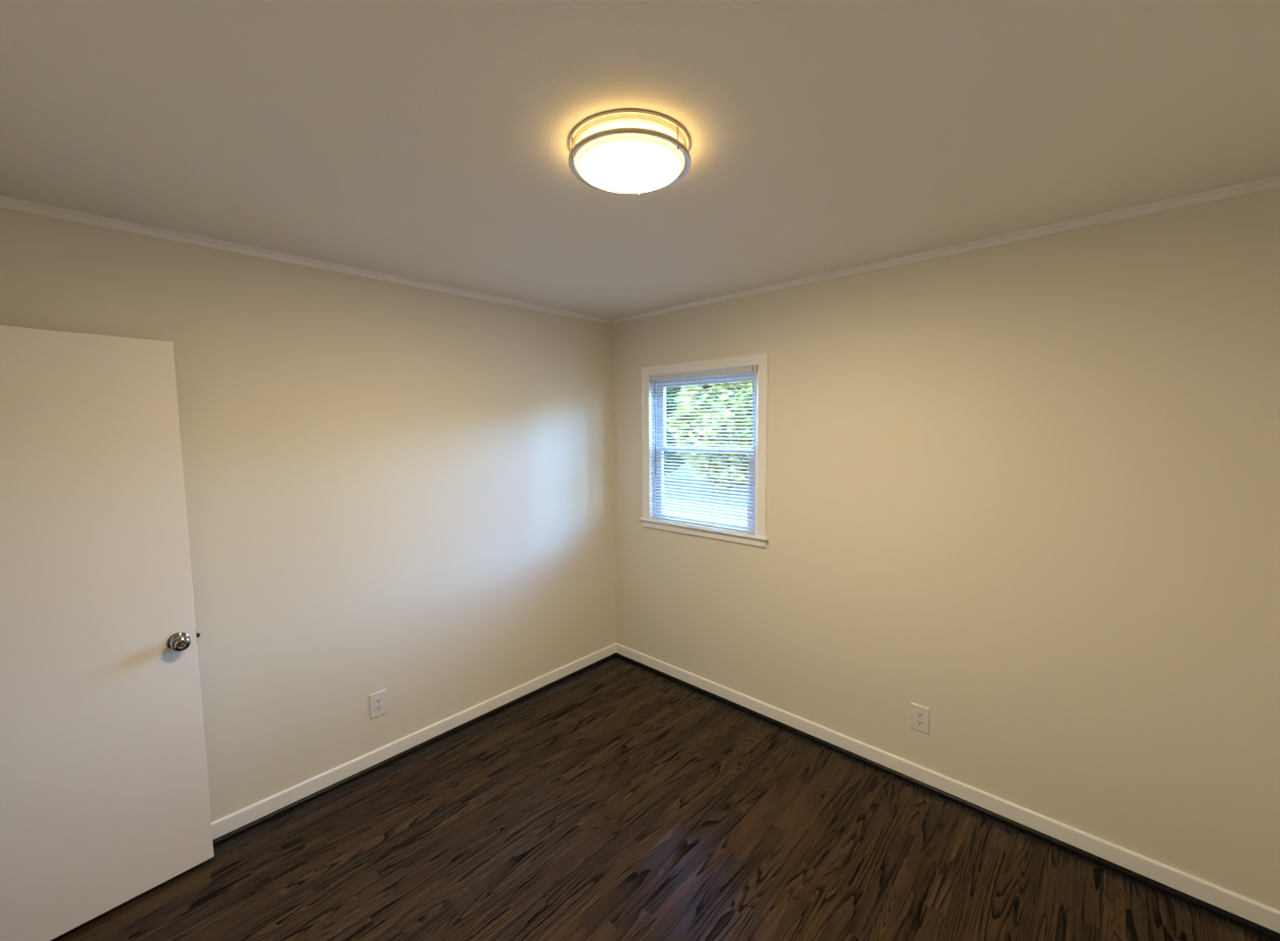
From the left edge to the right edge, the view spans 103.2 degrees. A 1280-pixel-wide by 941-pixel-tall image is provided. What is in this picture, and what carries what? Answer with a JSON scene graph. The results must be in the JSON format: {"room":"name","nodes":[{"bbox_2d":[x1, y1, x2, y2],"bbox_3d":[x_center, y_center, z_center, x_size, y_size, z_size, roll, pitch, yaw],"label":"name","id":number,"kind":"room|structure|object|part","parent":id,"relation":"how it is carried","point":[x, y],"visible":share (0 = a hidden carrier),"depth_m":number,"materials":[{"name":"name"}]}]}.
{"room":"empty bedroom","nodes":[
{"label":"empty bedroom","id":0,"kind":"room"},
{"bbox_2d":[0,208,615,823],"bbox_3d":[-1.289,0.263,2.578,0.100,2.440,3.320,4,7,43],"label":"wall","id":1,"kind":"structure","parent":0,"point":[405,492],"depth_m":2.41,"materials":[{"name":"beige paint"}]},
{"bbox_2d":[0,195,611,325],"bbox_3d":[-1.258,-0.932,2.432,0.016,0.033,3.120,4,7,43],"label":"trim","id":2,"kind":"structure","parent":1,"relation":"attached to","point":[5,203],"depth_m":2.07,"materials":[{"name":"white paint"}]},
{"bbox_2d":[368,689,387,719],"bbox_3d":[-1.312,1.173,2.544,0.008,0.124,0.079,4,7,43],"label":"duplex outlet","id":3,"kind":"object","parent":1,"relation":"attached to","point":[378,700],"visible":1,"depth_m":2.54,"materials":[{"name":"white plastic"}]},
{"bbox_2d":[375,704,382,711],"bbox_3d":[-1.310,1.193,2.544,0.002,0.027,0.034,4,7,43],"label":"receptacle","id":4,"kind":"object","parent":3,"relation":"attached to","point":[378,708],"depth_m":2.54,"materials":[{"name":"white plastic"}]},
{"bbox_2d":[375,697,382,703],"bbox_3d":[-1.310,1.154,2.540,0.002,0.027,0.034,4,7,43],"label":"receptacle","id":5,"kind":"object","parent":3,"relation":"attached to","point":[378,700],"depth_m":2.54,"materials":[{"name":"white plastic"}]},
{"bbox_2d":[211,642,615,846],"bbox_3d":[-1.220,1.437,2.649,0.027,0.088,3.090,4,7,43],"label":"baseboard","id":6,"kind":"structure","parent":1,"relation":"attached to","point":[225,828],"depth_m":2.57,"materials":[{"name":"white paint"}]},
{"bbox_2d":[0,0,1279,319],"bbox_3d":[-0.031,-0.920,1.287,3.570,0.120,3.320,4,7,43],"label":"ceiling","id":7,"kind":"structure","parent":0,"point":[424,140],"depth_m":1.24,"materials":[{"name":"white paint"}]},
{"bbox_2d":[568,108,690,196],"bbox_3d":[-0.028,-0.826,1.359,0.325,0.080,0.325,4,7,43],"label":"ceiling lamp","id":8,"kind":"object","parent":7,"relation":"attached to","point":[626,151],"visible":1,"depth_m":1.27,"materials":[{"name":"white glass"}]},
{"bbox_2d":[50,656,1277,940],"bbox_3d":[-0.006,1.620,1.511,3.570,0.100,3.320,4,7,43],"label":"floor","id":9,"kind":"structure","parent":0,"point":[619,800],"depth_m":2.02,"materials":[{"name":"brown wood"}]},
{"bbox_2d":[611,187,1279,911],"bbox_3d":[1.115,0.243,2.539,3.470,2.440,0.100,4,7,43],"label":"wall","id":10,"kind":"structure","parent":0,"point":[1025,494],"depth_m":2.04,"materials":[{"name":"beige paint"}]},
{"bbox_2d":[639,352,768,548],"bbox_3d":[0.397,-0.130,3.163,0.960,1.081,0.156,4,7,43],"label":"window","id":11,"kind":"structure","parent":10,"relation":"in","point":[759,538],"depth_m":3.06,"materials":[{"name":"white paint"}]},
{"bbox_2d":[648,365,758,533],"bbox_3d":[0.359,-0.131,3.126,0.800,0.948,0.037,4,7,43],"label":"blind","id":12,"kind":"object","parent":11,"relation":"attached to","point":[755,369],"visible":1,"depth_m":3.09,"materials":[{"name":"beige plastic"}]},
{"bbox_3d":[0.162,-0.138,3.315,0.002,0.909,0.029,4,7,43],"label":"ladder cord","id":13,"kind":"part","parent":12,"relation":"part of","materials":[{"name":"white fabric"}]},
{"bbox_3d":[0.356,-0.585,3.088,0.758,0.024,0.026,4,7,43],"label":"head rail","id":14,"kind":"part","parent":12,"relation":"part of","materials":[{"name":"beige plastic"}]},
{"bbox_3d":[0.366,0.334,3.170,0.774,0.014,0.025,4,7,43],"label":"rail","id":15,"kind":"part","parent":12,"relation":"part of","materials":[{"name":"beige plastic"}]},
{"bbox_3d":[0.544,-0.110,2.961,0.002,0.909,0.029,4,7,43],"label":"ladder cord","id":16,"kind":"part","parent":12,"relation":"part of","materials":[{"name":"white fabric"}]},
{"bbox_3d":[0.374,0.357,3.176,0.960,0.016,0.076,4,7,43],"label":"sill","id":17,"kind":"part","parent":11,"relation":"part of","materials":[{"name":"white paint"}]},
{"bbox_3d":[0.408,-0.125,3.177,0.839,1.004,0.120,4,7,43],"label":"frame","id":18,"kind":"part","parent":11,"relation":"part of","materials":[{"name":"white paint"}]},
{"bbox_3d":[0.404,0.100,3.191,0.809,0.493,0.027,4,7,43],"label":"sash","id":19,"kind":"part","parent":11,"relation":"part of","materials":[{"name":"white paint"}]},
{"bbox_3d":[0.419,-0.365,3.171,0.809,0.494,0.027,4,7,43],"label":"sash","id":20,"kind":"part","parent":11,"relation":"part of","materials":[{"name":"white paint"}]},
{"bbox_2d":[910,703,929,734],"bbox_3d":[1.309,1.161,2.373,0.079,0.124,0.008,4,7,43],"label":"duplex outlet","id":21,"kind":"object","parent":10,"relation":"attached to","point":[920,716],"visible":1,"depth_m":2.37,"materials":[{"name":"white plastic"}]},
{"bbox_2d":[915,719,923,726],"bbox_3d":[1.307,1.180,2.372,0.034,0.027,0.002,4,7,43],"label":"receptacle","id":22,"kind":"object","parent":21,"relation":"attached to","point":[918,722],"depth_m":2.37,"materials":[{"name":"white plastic"}]},
{"bbox_2d":[915,711,923,718],"bbox_3d":[1.307,1.141,2.369,0.034,0.027,0.002,4,7,43],"label":"receptacle","id":23,"kind":"object","parent":21,"relation":"attached to","point":[918,714],"depth_m":2.37,"materials":[{"name":"white plastic"}]},
{"bbox_2d":[611,175,1279,324],"bbox_3d":[1.027,-0.954,2.425,3.370,0.033,0.016,4,7,43],"label":"trim","id":24,"kind":"structure","parent":10,"relation":"attached to","point":[1272,182],"depth_m":2.02,"materials":[{"name":"white paint"}]},
{"bbox_2d":[616,642,1279,940],"bbox_3d":[1.046,1.416,2.630,3.370,0.088,0.027,4,7,43],"label":"baseboard","id":25,"kind":"structure","parent":10,"relation":"attached to","point":[1262,919],"depth_m":2.15,"materials":[{"name":"white paint"}]},
{"bbox_3d":[-1.115,0.469,0.226,3.370,2.440,0.100,4,7,43],"label":"wall","id":26,"kind":"structure","parent":0,"visible":0},
{"bbox_2d":[0,325,214,940],"bbox_3d":[-1.936,0.555,1.629,0.137,2.006,0.791,3,6,38],"label":"door","id":27,"kind":"structure","parent":26,"relation":"in","point":[105,801],"depth_m":1.72,"materials":[{"name":"white paint"}]},
{"bbox_3d":[-1.716,0.636,1.888,0.011,0.066,0.066,3,6,39],"label":"knob","id":28,"kind":"part","parent":27,"relation":"part of","materials":[{"name":"silver metal"}]},
{"label":"outside","id":29,"kind":"structure","parent":0,"visible":0},
{"bbox_2d":[664,463,747,507],"bbox_3d":[20.465,0.064,25.946,80.000,0.200,59.400,4,7,43],"label":"ground","id":30,"kind":"structure","parent":29,"point":[685,463],"depth_m":18.82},
{"bbox_2d":[664,386,685,475],"bbox_3d":[0.307,-2.073,21.279,4.653,5.286,4.809,4,7,43],"label":"leafy tree","id":31,"kind":"object","parent":30,"relation":"on","point":[674,389],"visible":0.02,"depth_m":20.24,"materials":[{"name":"green plant"}]},
{"bbox_2d":[665,381,751,494],"bbox_3d":[3.160,-1.655,18.008,4.208,4.973,4.457,4,7,43],"label":"leafy tree","id":32,"kind":"object","parent":30,"relation":"on","point":[746,384],"visible":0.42,"depth_m":16.90,"materials":[{"name":"green plant"}]},
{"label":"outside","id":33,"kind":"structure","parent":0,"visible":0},
{"bbox_2d":[664,500,747,522],"bbox_3d":[-1.193,1.177,14.459,44.000,0.030,6.200,4,7,43],"label":"driveway","id":34,"kind":"structure","parent":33,"point":[664,500],"depth_m":14.43,"materials":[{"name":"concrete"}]}
]}

